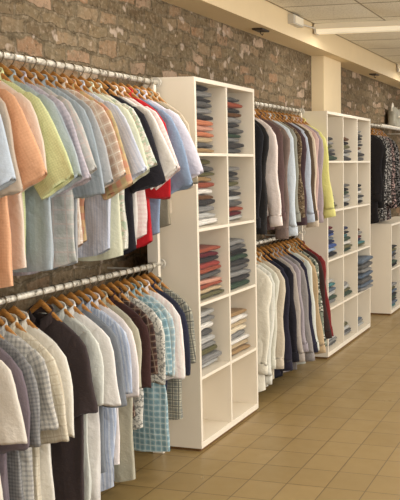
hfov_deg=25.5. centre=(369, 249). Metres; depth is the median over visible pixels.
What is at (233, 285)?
folded garment
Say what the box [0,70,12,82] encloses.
hanger
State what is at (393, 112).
plastic bag
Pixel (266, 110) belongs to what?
hanger
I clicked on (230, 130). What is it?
folded garment
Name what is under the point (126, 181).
shirt
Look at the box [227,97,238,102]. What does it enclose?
folded garment
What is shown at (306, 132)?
shirt
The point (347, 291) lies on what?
folded garment
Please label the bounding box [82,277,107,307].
hanger
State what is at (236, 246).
folded garment
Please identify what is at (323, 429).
floor
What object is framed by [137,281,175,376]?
shirt
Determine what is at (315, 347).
shirt
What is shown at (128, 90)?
hanger
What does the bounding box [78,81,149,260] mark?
shirt
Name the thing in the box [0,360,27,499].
shirt
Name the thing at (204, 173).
folded garment
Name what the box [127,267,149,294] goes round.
hanger
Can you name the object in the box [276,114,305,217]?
shirt
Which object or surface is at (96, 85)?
hanger
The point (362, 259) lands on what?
folded garment
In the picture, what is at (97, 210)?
shirt
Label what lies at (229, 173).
folded garment
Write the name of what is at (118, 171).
shirt
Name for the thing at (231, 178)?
folded garment
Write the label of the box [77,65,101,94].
hanger
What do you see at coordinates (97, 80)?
hanger
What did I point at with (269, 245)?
hanger
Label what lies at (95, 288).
hanger
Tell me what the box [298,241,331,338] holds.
shirt
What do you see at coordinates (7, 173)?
shirt
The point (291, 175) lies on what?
shirt
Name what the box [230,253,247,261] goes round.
folded garment
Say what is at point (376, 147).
coat
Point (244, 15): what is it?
beam
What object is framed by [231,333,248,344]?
folded garment
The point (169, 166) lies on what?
shirt
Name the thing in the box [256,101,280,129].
hanger
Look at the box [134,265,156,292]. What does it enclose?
hanger
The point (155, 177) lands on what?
shirt
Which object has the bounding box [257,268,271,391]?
shirt
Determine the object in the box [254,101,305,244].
clothes rack
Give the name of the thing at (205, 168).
folded garment
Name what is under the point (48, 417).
shirt
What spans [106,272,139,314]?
hanger
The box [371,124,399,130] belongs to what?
wall ledge
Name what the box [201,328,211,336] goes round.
folded garment
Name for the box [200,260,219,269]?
folded garment
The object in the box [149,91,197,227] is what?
shirt
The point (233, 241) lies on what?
folded garment
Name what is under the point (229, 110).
folded garment
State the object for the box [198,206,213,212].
folded garment
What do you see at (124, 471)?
shirt
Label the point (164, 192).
shirt
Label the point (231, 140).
folded garment
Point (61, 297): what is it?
hanger
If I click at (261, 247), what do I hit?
hanger
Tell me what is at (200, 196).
folded garment
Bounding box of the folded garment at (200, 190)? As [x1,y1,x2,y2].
[198,188,211,194]
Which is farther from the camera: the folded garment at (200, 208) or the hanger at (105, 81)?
the folded garment at (200, 208)
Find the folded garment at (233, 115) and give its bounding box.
[227,112,240,117]
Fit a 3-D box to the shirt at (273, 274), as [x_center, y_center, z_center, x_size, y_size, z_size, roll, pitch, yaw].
[-0.805,0.458,5.659,0.476,0.884,0.056,3,7,25]
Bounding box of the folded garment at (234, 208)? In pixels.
[229,206,242,211]
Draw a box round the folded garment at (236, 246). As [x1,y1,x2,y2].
[230,243,245,250]
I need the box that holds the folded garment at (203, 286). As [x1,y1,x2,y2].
[200,280,221,289]
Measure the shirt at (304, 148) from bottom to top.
0.788 m
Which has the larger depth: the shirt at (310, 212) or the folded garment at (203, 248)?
the shirt at (310, 212)
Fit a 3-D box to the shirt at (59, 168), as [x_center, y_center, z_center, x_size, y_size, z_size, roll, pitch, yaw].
[-1.375,-0.315,3.199,0.673,0.743,0.062,3,6,24]
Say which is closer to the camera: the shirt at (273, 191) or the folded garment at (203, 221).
the folded garment at (203, 221)
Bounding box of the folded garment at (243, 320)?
[231,318,245,327]
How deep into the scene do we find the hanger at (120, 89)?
3.98 m
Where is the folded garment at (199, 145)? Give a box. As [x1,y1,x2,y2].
[197,143,212,147]
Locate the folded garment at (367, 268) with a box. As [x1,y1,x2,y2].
[358,267,371,272]
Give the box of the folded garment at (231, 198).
[229,196,239,200]
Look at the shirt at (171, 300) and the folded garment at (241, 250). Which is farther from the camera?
the folded garment at (241, 250)
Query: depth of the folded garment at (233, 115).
5.00 m
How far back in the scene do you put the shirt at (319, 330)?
6.24 m
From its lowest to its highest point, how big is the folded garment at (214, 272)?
0.035 m
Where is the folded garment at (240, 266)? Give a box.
[230,264,247,271]
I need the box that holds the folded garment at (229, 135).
[228,134,240,137]
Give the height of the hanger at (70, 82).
0.204 m
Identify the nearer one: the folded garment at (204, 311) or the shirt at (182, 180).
the shirt at (182, 180)
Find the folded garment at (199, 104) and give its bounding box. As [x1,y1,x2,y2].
[196,101,211,108]
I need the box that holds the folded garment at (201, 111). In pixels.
[196,107,210,114]
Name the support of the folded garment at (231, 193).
on the folded garment at (231, 198)
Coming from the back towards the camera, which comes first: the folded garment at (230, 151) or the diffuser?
the diffuser
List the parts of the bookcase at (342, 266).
panel, panel, panel, panel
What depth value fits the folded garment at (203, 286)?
4.69 m
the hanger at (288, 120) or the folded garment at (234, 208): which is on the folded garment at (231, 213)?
the folded garment at (234, 208)
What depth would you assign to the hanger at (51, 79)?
3.48 m
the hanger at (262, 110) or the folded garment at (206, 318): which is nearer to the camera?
the folded garment at (206, 318)
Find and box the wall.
[0,0,399,311]
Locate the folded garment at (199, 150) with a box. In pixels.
[197,148,213,152]
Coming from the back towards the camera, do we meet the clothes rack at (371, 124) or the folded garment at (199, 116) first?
the clothes rack at (371, 124)
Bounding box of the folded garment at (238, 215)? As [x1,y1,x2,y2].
[229,214,241,220]
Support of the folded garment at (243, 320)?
on the folded garment at (241, 326)
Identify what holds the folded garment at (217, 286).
on the folded garment at (216, 291)
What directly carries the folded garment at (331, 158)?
on the bookcase at (342, 266)
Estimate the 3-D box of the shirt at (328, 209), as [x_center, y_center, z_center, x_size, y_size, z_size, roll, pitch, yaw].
[-0.524,-0.623,6.495,0.583,0.770,0.058,3,6,24]
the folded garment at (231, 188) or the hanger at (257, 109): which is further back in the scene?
the hanger at (257, 109)
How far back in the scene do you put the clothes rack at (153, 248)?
3.89 m
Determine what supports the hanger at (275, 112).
hanging from the clothes rack at (301, 230)
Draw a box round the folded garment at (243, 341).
[231,339,247,349]
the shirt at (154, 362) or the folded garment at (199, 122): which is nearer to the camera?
the shirt at (154, 362)
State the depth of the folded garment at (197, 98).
4.61 m
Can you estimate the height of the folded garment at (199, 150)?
0.032 m
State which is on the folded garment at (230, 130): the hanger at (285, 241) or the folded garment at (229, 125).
the folded garment at (229, 125)
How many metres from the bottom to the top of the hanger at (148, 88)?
0.204 m
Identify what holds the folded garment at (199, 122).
on the folded garment at (199, 128)
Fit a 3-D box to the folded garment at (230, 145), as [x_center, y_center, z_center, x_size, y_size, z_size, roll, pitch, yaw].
[-0.884,-0.613,4.996,0.168,0.040,0.330,3,8,15]
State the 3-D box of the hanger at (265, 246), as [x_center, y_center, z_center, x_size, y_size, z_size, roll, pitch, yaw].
[-0.723,0.018,5.920,0.356,0.204,0.015,2,6,23]
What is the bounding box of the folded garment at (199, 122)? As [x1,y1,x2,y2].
[197,119,212,125]
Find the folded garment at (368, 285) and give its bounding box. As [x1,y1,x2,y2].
[358,284,372,291]
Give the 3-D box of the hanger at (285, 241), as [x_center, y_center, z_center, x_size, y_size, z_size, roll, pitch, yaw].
[-0.621,-0.022,6.300,0.356,0.204,0.015,2,6,23]
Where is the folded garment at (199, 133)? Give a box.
[197,131,213,137]
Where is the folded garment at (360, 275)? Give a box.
[358,270,372,278]
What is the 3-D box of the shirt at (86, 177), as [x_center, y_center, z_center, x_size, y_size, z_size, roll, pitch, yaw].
[-1.350,-0.298,3.331,0.654,0.806,0.059,2,6,23]
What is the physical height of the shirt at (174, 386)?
0.754 m
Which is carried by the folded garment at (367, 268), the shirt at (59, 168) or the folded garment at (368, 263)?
the folded garment at (368, 263)
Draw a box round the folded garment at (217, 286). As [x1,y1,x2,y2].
[200,284,221,293]
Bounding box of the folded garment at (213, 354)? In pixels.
[202,350,221,364]
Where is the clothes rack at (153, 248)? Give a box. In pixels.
[0,51,165,453]
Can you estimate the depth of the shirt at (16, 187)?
2.91 m
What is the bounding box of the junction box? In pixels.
[288,14,314,28]
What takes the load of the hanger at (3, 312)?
hanging from the clothes rack at (153, 248)
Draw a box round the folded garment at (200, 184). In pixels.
[198,182,213,187]
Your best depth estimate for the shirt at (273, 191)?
5.45 m
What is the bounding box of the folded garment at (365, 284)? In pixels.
[358,279,372,288]
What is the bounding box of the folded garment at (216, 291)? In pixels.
[200,289,223,299]
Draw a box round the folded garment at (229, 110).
[227,108,239,112]
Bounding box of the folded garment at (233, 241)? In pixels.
[230,238,244,245]
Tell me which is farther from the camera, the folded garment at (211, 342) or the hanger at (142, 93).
the folded garment at (211, 342)
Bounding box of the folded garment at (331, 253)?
[328,251,336,256]
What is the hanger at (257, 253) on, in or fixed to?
hanging from the clothes rack at (301, 230)
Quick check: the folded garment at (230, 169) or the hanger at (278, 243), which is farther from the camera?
the hanger at (278, 243)
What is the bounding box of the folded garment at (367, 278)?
[358,275,371,284]
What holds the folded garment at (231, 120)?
on the folded garment at (229, 125)
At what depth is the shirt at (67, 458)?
3.48 m
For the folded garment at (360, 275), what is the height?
0.050 m
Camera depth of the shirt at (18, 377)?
3.05 m
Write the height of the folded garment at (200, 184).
0.038 m
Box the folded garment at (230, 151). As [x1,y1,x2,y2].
[228,148,240,153]
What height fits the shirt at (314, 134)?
0.802 m
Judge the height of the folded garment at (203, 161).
0.045 m
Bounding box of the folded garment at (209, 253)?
[199,251,217,257]
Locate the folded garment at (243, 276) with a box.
[230,273,249,283]
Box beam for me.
[161,0,399,88]
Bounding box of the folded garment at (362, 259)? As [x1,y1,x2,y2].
[358,255,372,264]
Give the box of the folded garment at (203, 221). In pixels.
[199,217,217,225]
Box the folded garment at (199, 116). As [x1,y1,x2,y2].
[197,114,212,120]
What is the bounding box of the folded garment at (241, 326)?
[231,323,245,333]
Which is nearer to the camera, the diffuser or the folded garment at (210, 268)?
the folded garment at (210, 268)
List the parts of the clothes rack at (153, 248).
hanging rail, hanging rail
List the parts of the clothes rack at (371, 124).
hanging rail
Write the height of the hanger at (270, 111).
0.204 m
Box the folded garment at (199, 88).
[196,85,207,90]
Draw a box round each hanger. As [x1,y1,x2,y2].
[0,49,24,83]
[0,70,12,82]
[0,296,26,332]
[0,318,16,335]
[8,52,34,85]
[8,293,37,328]
[19,54,44,86]
[27,287,61,321]
[30,56,56,88]
[40,58,65,89]
[45,285,73,317]
[50,59,75,90]
[56,283,83,314]
[59,61,83,91]
[66,281,91,312]
[69,63,92,93]
[74,279,100,309]
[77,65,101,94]
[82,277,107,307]
[86,66,109,95]
[90,275,114,305]
[95,68,118,96]
[98,273,123,303]
[103,69,125,97]
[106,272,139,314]
[110,71,132,98]
[113,270,148,312]
[118,72,140,99]
[120,268,143,296]
[125,73,146,100]
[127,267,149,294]
[133,75,154,101]
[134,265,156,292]
[140,76,160,102]
[140,264,161,290]
[147,77,165,102]
[147,263,169,289]
[254,101,266,119]
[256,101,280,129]
[256,240,270,259]
[256,251,267,261]
[259,239,275,258]
[261,102,275,120]
[264,238,278,256]
[265,103,280,121]
[268,237,282,255]
[269,103,283,121]
[272,236,287,254]
[274,104,288,122]
[276,239,291,253]
[278,105,291,122]
[280,239,303,261]
[284,239,297,251]
[286,106,300,124]
[287,236,302,250]
[291,236,306,249]
[295,232,309,248]
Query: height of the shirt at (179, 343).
0.759 m
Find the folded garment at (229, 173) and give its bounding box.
[228,172,237,176]
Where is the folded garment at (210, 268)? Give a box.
[200,264,220,274]
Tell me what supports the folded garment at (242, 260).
on the folded garment at (240, 266)
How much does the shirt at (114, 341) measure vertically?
0.795 m
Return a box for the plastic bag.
[388,103,399,126]
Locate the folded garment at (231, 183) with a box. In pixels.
[229,181,238,185]
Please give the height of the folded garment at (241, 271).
0.036 m
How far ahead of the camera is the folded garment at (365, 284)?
7.64 m
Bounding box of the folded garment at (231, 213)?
[229,211,240,215]
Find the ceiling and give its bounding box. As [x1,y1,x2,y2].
[266,0,399,63]
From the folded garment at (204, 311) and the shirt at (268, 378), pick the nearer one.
the folded garment at (204, 311)
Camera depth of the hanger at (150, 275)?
4.37 m
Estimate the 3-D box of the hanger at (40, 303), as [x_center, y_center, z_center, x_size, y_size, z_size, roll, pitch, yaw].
[-1.362,0.256,3.524,0.356,0.204,0.015,3,7,26]
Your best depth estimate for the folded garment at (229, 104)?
4.98 m
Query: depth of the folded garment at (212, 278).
4.72 m
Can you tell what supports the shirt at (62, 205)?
hanging from the hanger at (29, 74)
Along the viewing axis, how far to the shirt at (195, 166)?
4.10 m
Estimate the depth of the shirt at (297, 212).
5.81 m
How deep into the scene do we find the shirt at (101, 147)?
3.41 m
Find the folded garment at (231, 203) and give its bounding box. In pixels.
[229,200,241,206]
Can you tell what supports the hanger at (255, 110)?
hanging from the clothes rack at (301, 230)
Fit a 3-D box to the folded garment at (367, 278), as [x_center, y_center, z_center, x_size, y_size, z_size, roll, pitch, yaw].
[-0.136,0.265,7.698,0.236,0.059,0.362,3,7,15]
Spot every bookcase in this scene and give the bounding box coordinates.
[151,76,257,450]
[297,111,369,358]
[370,216,399,314]
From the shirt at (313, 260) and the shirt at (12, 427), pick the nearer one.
the shirt at (12, 427)
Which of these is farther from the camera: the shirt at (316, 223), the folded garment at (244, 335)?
the shirt at (316, 223)
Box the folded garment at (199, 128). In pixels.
[197,125,212,131]
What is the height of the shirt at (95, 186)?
0.805 m
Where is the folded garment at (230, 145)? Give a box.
[228,142,243,148]
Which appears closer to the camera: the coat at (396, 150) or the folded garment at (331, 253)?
the folded garment at (331, 253)
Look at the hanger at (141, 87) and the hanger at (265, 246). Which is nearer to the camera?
the hanger at (141, 87)
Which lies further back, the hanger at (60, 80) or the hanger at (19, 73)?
the hanger at (60, 80)
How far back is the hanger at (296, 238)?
6.50 m
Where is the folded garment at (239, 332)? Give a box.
[231,329,244,339]
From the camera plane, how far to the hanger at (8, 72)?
3.23 m
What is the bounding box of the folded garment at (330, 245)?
[328,243,336,248]
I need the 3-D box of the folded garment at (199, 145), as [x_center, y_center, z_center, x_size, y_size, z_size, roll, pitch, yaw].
[-0.991,-0.568,4.623,0.160,0.033,0.318,2,6,14]
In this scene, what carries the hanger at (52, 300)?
hanging from the clothes rack at (153, 248)
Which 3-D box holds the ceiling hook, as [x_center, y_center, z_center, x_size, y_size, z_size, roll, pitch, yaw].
[-0.789,-1.569,6.133,0.080,0.046,0.140,2,6,15]
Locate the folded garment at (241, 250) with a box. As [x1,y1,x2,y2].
[230,248,246,255]
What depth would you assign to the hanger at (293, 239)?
6.43 m
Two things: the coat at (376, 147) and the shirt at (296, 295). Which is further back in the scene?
the coat at (376, 147)
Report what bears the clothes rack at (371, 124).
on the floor
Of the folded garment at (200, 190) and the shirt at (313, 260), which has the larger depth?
the shirt at (313, 260)
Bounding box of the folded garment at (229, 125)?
[228,123,238,127]
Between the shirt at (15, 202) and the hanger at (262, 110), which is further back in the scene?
the hanger at (262, 110)
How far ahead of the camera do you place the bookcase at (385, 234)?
8.63 m
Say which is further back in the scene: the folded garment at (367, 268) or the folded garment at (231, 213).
the folded garment at (367, 268)
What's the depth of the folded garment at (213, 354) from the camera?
4.78 m
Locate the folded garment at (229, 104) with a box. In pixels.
[227,102,242,108]
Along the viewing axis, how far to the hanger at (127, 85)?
4.11 m
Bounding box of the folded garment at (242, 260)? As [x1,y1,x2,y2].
[230,258,249,266]
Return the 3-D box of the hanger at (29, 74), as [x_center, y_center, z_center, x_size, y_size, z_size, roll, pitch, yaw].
[-1.376,-0.676,3.375,0.356,0.204,0.015,3,7,25]
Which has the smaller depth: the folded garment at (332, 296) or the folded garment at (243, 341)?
the folded garment at (243, 341)
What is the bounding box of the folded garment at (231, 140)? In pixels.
[228,138,238,142]
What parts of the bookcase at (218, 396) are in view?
panel, panel, panel, panel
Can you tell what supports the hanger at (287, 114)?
hanging from the clothes rack at (301, 230)
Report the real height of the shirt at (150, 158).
0.778 m
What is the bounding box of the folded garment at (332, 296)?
[329,294,336,299]
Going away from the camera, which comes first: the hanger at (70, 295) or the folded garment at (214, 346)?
the hanger at (70, 295)
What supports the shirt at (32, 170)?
hanging from the hanger
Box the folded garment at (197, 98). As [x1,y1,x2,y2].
[196,97,210,102]
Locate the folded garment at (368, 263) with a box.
[358,261,372,269]
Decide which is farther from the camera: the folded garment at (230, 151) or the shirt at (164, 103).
the folded garment at (230, 151)
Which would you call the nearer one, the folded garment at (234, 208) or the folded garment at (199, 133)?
the folded garment at (199, 133)
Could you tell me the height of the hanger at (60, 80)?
0.204 m
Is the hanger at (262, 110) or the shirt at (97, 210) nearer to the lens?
the shirt at (97, 210)
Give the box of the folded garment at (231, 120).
[227,117,240,123]
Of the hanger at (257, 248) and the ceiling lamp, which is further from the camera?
the ceiling lamp
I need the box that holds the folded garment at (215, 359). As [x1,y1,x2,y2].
[202,358,216,367]
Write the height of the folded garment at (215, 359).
0.034 m
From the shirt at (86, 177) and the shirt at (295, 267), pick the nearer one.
the shirt at (86, 177)
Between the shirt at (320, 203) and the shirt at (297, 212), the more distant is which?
the shirt at (320, 203)
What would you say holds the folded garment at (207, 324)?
on the folded garment at (205, 331)
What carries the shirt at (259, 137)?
hanging from the hanger
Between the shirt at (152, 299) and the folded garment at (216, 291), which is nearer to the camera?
the shirt at (152, 299)
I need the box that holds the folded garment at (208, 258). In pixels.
[200,255,218,262]
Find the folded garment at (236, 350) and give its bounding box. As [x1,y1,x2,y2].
[231,344,250,354]
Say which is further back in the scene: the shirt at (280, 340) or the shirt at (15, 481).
the shirt at (280, 340)
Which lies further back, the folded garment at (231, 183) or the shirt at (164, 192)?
the folded garment at (231, 183)
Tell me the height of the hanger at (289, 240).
0.204 m
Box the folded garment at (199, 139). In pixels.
[197,137,212,142]
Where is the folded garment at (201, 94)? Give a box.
[196,90,211,97]
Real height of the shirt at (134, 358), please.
0.790 m
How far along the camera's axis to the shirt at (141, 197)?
3.98 m
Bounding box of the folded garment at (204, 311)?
[201,308,213,316]
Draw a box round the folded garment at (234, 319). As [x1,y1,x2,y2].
[231,313,247,323]
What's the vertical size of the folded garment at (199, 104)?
0.037 m
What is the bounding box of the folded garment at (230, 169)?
[228,167,239,171]
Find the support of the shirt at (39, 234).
hanging from the hanger at (8, 72)
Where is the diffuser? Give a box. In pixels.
[316,26,399,34]
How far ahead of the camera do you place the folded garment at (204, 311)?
4.77 m
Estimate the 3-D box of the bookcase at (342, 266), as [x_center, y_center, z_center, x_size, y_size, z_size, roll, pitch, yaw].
[-0.281,-0.169,7.269,0.245,1.940,1.305,2,6,15]
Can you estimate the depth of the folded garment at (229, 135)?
5.01 m
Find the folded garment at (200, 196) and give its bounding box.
[198,194,212,199]
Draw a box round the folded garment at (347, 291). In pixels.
[344,290,351,296]
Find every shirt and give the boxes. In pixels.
[0,67,73,254]
[0,81,46,269]
[0,88,47,287]
[0,97,22,197]
[0,114,15,190]
[0,313,68,499]
[0,316,58,499]
[0,336,40,499]
[0,347,30,499]
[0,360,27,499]
[4,69,81,271]
[8,310,74,499]
[13,71,90,275]
[18,304,97,499]
[27,72,96,268]
[38,74,104,270]
[38,301,103,499]
[50,75,112,266]
[54,299,120,499]
[58,77,125,247]
[66,296,126,472]
[70,78,132,242]
[76,294,132,491]
[78,80,146,257]
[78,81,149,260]
[92,292,138,464]
[97,83,157,250]
[100,290,141,481]
[105,84,165,256]
[107,288,151,388]
[108,286,157,417]
[113,85,176,244]
[116,284,165,429]
[120,86,179,238]
[123,283,171,451]
[129,88,170,248]
[135,89,192,235]
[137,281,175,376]
[142,90,203,177]
[143,279,184,379]
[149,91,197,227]
[150,276,195,419]
[150,278,190,391]
[155,92,193,213]
[254,111,282,226]
[254,119,268,234]
[255,123,263,227]
[256,254,279,372]
[256,264,274,386]
[257,111,285,229]
[257,252,285,378]
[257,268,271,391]
[262,250,292,376]
[263,112,289,238]
[266,249,299,377]
[268,113,297,235]
[271,248,304,371]
[272,113,300,221]
[275,247,308,372]
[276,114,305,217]
[279,246,314,369]
[281,115,306,225]
[283,245,317,352]
[284,115,314,222]
[287,244,319,364]
[289,116,317,220]
[291,243,325,353]
[292,116,318,227]
[294,242,326,346]
[296,117,318,217]
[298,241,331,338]
[299,117,323,222]
[301,240,333,335]
[303,118,335,217]
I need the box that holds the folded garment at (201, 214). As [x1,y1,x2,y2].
[199,212,214,218]
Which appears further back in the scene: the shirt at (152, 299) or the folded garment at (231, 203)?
the folded garment at (231, 203)
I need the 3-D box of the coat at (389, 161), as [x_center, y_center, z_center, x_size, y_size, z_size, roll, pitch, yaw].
[0.029,-0.755,8.688,0.467,0.933,0.060,4,7,36]
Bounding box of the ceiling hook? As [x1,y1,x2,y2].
[252,28,268,35]
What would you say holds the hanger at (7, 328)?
hanging from the clothes rack at (153, 248)
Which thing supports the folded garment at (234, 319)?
on the folded garment at (243, 320)
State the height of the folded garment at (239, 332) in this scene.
0.047 m
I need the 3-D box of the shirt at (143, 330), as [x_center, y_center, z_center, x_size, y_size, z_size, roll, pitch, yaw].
[-1.243,0.529,3.997,0.517,0.703,0.058,2,6,22]
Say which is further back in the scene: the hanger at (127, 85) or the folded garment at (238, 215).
the folded garment at (238, 215)
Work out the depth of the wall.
4.90 m
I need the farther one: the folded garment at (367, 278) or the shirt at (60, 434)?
the folded garment at (367, 278)
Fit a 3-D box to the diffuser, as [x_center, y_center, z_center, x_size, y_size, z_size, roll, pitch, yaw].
[0.335,-1.775,6.800,1.580,0.032,0.092,2,6,15]
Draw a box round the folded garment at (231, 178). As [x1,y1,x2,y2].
[229,176,238,180]
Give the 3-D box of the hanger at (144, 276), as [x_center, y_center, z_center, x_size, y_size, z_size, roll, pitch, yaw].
[-1.147,0.172,4.329,0.356,0.204,0.016,3,6,24]
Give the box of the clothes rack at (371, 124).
[370,123,399,133]
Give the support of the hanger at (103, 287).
hanging from the clothes rack at (153, 248)
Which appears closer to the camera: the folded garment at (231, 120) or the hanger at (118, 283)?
the hanger at (118, 283)
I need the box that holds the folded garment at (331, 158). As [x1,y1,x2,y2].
[329,155,336,160]
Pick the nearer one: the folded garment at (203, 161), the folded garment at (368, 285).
the folded garment at (203, 161)
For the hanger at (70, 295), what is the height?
0.204 m
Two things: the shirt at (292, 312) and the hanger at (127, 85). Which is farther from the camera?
the shirt at (292, 312)
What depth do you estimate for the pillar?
7.73 m
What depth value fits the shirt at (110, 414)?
3.77 m
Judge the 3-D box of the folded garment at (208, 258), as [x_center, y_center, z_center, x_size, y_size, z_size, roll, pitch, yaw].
[-0.979,0.052,4.675,0.174,0.039,0.325,2,6,15]
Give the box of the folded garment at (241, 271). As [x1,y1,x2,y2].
[230,269,250,277]
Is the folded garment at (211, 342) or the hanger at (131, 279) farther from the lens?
the folded garment at (211, 342)
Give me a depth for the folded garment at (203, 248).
4.66 m
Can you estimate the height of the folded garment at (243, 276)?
0.039 m
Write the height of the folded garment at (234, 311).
0.035 m
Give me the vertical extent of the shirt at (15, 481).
0.804 m
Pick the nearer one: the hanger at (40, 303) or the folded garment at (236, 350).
the hanger at (40, 303)
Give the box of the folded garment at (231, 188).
[229,186,239,190]
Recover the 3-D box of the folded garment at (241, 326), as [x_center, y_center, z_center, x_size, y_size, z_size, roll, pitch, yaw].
[-0.880,0.480,5.103,0.166,0.041,0.313,0,6,16]
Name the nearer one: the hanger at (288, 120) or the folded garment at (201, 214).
the folded garment at (201, 214)
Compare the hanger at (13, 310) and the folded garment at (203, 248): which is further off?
the folded garment at (203, 248)
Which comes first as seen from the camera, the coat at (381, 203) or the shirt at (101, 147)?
the shirt at (101, 147)
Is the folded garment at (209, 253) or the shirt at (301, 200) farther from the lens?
the shirt at (301, 200)
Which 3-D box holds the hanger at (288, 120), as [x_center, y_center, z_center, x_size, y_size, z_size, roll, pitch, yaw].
[-0.652,-0.937,6.090,0.356,0.204,0.016,3,6,24]
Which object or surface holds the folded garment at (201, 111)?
on the folded garment at (199, 116)
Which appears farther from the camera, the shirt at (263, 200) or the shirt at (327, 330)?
the shirt at (327, 330)
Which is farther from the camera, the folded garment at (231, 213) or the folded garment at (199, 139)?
the folded garment at (231, 213)
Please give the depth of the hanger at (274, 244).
6.05 m
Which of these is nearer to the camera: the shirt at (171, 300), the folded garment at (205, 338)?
the shirt at (171, 300)
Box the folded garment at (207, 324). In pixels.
[201,321,212,329]
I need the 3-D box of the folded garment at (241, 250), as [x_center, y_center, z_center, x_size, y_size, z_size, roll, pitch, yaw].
[-0.872,0.015,5.045,0.172,0.037,0.307,1,6,16]
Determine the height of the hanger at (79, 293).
0.204 m
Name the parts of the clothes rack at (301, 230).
hanging rail, hanging rail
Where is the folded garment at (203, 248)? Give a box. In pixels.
[199,244,220,253]
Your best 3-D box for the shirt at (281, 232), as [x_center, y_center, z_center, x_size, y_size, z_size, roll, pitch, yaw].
[-0.752,-0.503,5.750,0.484,0.855,0.055,3,6,24]
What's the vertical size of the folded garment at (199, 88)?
0.035 m
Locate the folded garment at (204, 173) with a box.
[198,172,213,176]
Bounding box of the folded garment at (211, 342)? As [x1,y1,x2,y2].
[201,340,214,349]
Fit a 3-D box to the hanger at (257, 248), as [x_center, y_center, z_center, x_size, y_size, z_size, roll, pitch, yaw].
[-0.763,0.033,5.768,0.356,0.204,0.016,3,6,24]
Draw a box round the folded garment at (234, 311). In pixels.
[231,308,246,316]
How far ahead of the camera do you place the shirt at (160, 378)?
4.03 m
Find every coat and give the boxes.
[370,129,385,207]
[370,134,383,223]
[373,130,388,220]
[376,130,391,220]
[380,131,396,219]
[382,131,399,218]
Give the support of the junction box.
attached to the beam
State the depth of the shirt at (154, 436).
4.13 m
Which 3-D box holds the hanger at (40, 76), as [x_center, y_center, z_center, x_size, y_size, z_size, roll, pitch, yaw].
[-1.360,-0.683,3.438,0.356,0.204,0.015,2,6,22]
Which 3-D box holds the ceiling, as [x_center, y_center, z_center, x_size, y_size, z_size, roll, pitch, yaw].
[2.475,-1.681,4.886,7.800,0.122,16.000,2,6,15]
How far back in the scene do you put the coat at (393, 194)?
8.67 m
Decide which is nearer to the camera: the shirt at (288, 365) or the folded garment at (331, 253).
the shirt at (288, 365)
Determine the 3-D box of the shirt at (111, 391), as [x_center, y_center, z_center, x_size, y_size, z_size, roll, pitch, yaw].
[-1.323,0.655,3.702,0.572,0.893,0.064,2,6,22]
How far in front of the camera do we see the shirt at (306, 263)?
6.17 m
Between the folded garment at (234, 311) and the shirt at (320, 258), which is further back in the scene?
the shirt at (320, 258)
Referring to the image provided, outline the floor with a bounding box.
[100,308,399,499]
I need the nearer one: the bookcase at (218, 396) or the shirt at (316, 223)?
the bookcase at (218, 396)
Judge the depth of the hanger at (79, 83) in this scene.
3.67 m
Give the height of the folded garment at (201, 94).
0.042 m
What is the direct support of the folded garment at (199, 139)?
on the folded garment at (199, 145)
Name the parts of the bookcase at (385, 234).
panel, panel, panel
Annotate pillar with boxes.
[311,56,340,112]
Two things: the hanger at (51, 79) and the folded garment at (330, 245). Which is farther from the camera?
the folded garment at (330, 245)
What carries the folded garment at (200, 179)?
on the folded garment at (200, 184)
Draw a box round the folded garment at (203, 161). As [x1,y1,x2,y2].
[200,159,209,164]
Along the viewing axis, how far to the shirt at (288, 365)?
5.71 m
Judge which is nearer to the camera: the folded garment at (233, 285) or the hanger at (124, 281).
the hanger at (124, 281)
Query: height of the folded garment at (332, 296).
0.044 m
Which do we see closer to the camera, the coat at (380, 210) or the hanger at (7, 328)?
the hanger at (7, 328)
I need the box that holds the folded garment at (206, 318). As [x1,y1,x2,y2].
[201,315,214,323]
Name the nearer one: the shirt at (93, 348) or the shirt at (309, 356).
the shirt at (93, 348)
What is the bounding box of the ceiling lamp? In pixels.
[314,20,399,34]
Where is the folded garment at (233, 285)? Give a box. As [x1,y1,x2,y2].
[230,279,249,289]
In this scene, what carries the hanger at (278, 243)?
hanging from the clothes rack at (301, 230)
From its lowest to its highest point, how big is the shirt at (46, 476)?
0.793 m
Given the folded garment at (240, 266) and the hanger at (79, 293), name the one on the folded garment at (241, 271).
the folded garment at (240, 266)
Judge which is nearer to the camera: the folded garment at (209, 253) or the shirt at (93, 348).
the shirt at (93, 348)
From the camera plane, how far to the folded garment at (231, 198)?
5.04 m
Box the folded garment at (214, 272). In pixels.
[200,269,220,279]
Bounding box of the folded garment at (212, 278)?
[200,276,221,284]
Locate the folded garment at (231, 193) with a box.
[229,191,240,195]
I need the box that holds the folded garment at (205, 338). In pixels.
[201,334,214,344]
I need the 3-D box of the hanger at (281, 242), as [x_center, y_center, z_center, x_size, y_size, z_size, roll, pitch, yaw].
[-0.642,-0.014,6.224,0.356,0.204,0.015,2,6,21]
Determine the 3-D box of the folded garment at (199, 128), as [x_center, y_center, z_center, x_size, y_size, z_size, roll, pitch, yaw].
[-0.993,-0.659,4.613,0.166,0.039,0.315,2,6,16]
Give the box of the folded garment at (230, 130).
[228,128,242,133]
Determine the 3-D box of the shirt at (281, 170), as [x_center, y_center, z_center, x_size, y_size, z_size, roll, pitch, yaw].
[-0.774,-0.528,5.673,0.499,0.790,0.058,3,7,25]
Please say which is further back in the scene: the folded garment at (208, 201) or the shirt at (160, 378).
the folded garment at (208, 201)
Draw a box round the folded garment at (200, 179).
[198,177,210,181]
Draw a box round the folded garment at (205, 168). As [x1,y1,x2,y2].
[202,166,212,171]
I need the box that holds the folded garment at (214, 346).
[201,344,217,355]
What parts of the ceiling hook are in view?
plate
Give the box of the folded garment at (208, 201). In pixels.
[198,199,214,205]

